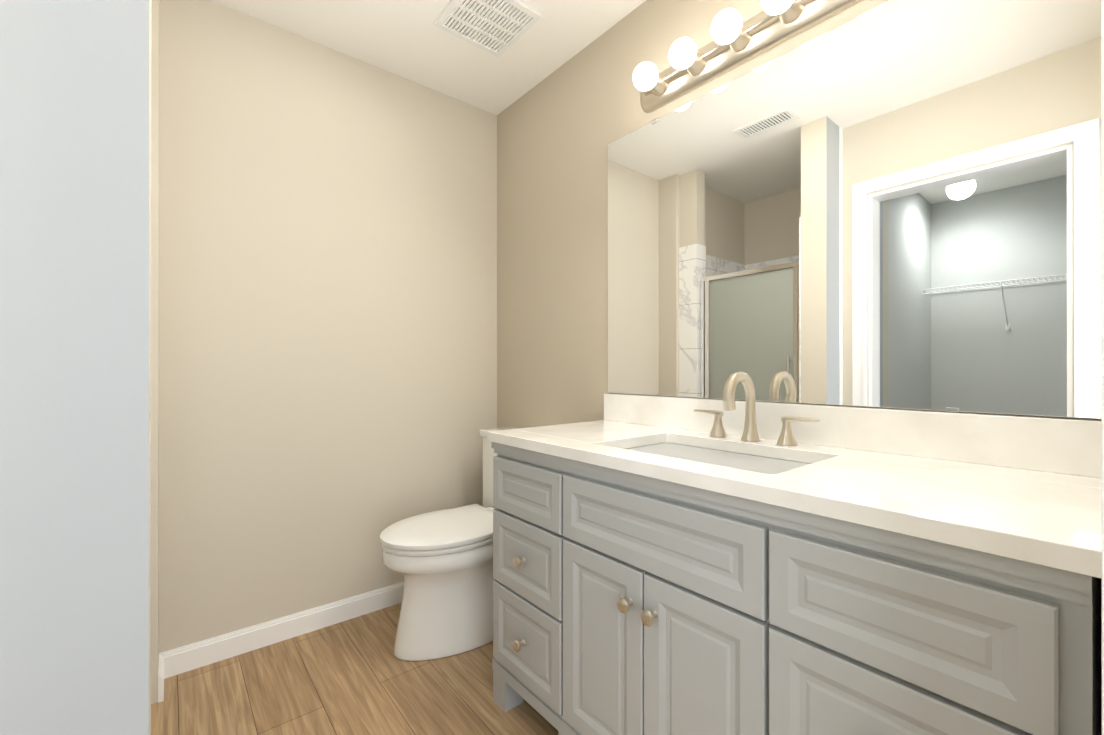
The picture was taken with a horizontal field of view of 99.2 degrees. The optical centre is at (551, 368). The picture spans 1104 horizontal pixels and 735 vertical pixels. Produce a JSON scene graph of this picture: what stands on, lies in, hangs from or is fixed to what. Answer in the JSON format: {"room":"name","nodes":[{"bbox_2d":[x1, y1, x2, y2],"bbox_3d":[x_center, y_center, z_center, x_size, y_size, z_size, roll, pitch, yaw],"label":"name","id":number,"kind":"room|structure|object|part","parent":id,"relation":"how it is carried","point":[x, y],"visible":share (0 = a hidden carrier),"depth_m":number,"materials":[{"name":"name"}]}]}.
{"room":"bathroom","nodes":[
{"label":"bathroom","id":0,"kind":"room"},
{"bbox_2d":[0,0,151,734],"bbox_3d":[-1.065,-0.141,0.538,0.920,2.440,0.132,0,0,-39],"label":"wall","id":1,"kind":"structure","parent":0,"point":[75,367],"depth_m":0.72,"materials":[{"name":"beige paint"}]},
{"bbox_2d":[151,0,158,703],"bbox_3d":[-1.765,-0.140,1.301,1.040,2.440,0.270,0,0,-39],"label":"wall","id":2,"kind":"structure","parent":0,"point":[155,353],"depth_m":1.52,"materials":[{"name":"beige paint"}]},
{"bbox_2d":[158,655,163,702],"bbox_3d":[-1.313,1.036,1.579,0.014,0.088,0.140,0,0,-39],"label":"baseboard return","id":3,"kind":"object","parent":2,"relation":"attached to","point":[161,681],"visible":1,"depth_m":1.53,"materials":[{"name":"white wood"}]},
{"bbox_2d":[159,0,496,652],"bbox_3d":[-0.871,-0.139,2.127,1.390,2.440,0.120,0,0,-39],"label":"wall","id":4,"kind":"structure","parent":0,"point":[327,314],"depth_m":1.93,"materials":[{"name":"beige paint"}]},
{"bbox_2d":[159,582,404,678],"bbox_3d":[-0.828,1.037,2.074,1.390,0.088,0.014,0,0,-39],"label":"baseboard","id":5,"kind":"structure","parent":4,"relation":"attached to","point":[185,658],"depth_m":1.85,"materials":[{"name":"white wood"}]},
{"bbox_2d":[151,603,557,734],"bbox_3d":[-0.175,1.110,1.022,1.748,0.060,2.510,0,0,-39],"label":"floor","id":6,"kind":"structure","parent":0,"point":[354,676],"depth_m":1.56,"materials":[{"name":"wood"}]},
{"bbox_2d":[382,426,524,660],"bbox_3d":[-0.337,0.683,1.968,0.734,0.795,0.400,0,0,-39],"label":"toilet","id":7,"kind":"object","parent":6,"relation":"on","point":[446,610],"visible":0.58,"depth_m":1.77,"materials":[{"name":"white ceramic"}]},
{"bbox_2d":[380,504,494,556],"bbox_3d":[-0.422,0.646,1.899,0.528,0.051,0.398,0,0,-39],"label":"seat","id":8,"kind":"object","parent":7,"relation":"on","point":[452,530],"visible":0.88,"depth_m":1.79,"materials":[{"name":"white plastic"}]},
{"bbox_2d":[487,393,1101,734],"bbox_3d":[0.407,0.589,1.194,0.586,0.982,1.307,0,0,-39],"label":"bathroom vanity","id":9,"kind":"object","parent":6,"relation":"on","point":[626,603],"depth_m":0.88,"materials":[{"name":"grey wood"}]},
{"bbox_2d":[694,371,820,445],"bbox_3d":[0.526,0.105,1.308,0.157,0.197,0.368,0,0,-39],"label":"faucet","id":10,"kind":"object","parent":9,"relation":"on","point":[785,438],"visible":0.98,"depth_m":1.31,"materials":[{"name":"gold metal"}]},
{"bbox_3d":[0.417,0.240,1.203,0.560,0.284,1.307,0,0,-39],"label":"bathroom vanity top","id":11,"kind":"part","parent":9,"relation":"part of","materials":[{"name":"white stone"}]},
{"bbox_2d":[211,0,645,114],"bbox_3d":[-0.776,-1.401,0.328,3.760,0.080,3.030,0,0,-39],"label":"ceiling","id":12,"kind":"structure","parent":0,"point":[408,40],"depth_m":1.94,"materials":[{"name":"white paint"}]},
{"bbox_2d":[434,0,540,56],"bbox_3d":[-0.252,-1.352,1.820,0.300,0.014,0.300,0,0,-39],"label":"ceiling vent","id":13,"kind":"object","parent":12,"relation":"in","point":[498,28],"visible":1,"depth_m":1.82,"materials":[{"name":"white plastic"}]},
{"bbox_2d":[497,0,1100,427],"bbox_3d":[0.501,-0.140,1.640,0.120,2.440,2.610,0,0,-39],"label":"wall","id":14,"kind":"structure","parent":0,"point":[561,128],"depth_m":2.06,"materials":[{"name":"beige paint"}]},
{"bbox_2d":[633,0,861,112],"bbox_3d":[0.579,-0.995,1.330,0.149,0.120,0.940,0,0,-39],"label":"sconce","id":15,"kind":"object","parent":14,"relation":"attached to","point":[736,42],"visible":1,"depth_m":1.41,"materials":[{"name":"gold metal"}]},
{"bbox_2d":[608,0,1100,418],"bbox_3d":[0.633,-0.402,1.375,0.008,0.996,1.297,0,0,-39],"label":"mirror","id":16,"kind":"object","parent":14,"relation":"attached to","point":[892,204],"visible":1,"depth_m":1.15,"materials":[{"name":"silver mirror"}]},
{"bbox_3d":[0.773,-0.141,0.564,0.819,2.440,0.120,0,0,-39],"label":"wall","id":17,"kind":"structure","parent":0,"visible":0},
{"bbox_2d":[1101,0,1103,734],"bbox_3d":[0.476,0.024,0.305,0.090,2.110,0.154,0,0,-39],"label":"door frame","id":18,"kind":"structure","parent":17,"relation":"attached to","point":[1102,250],"depth_m":0.34,"materials":[{"name":"white"}]}
]}

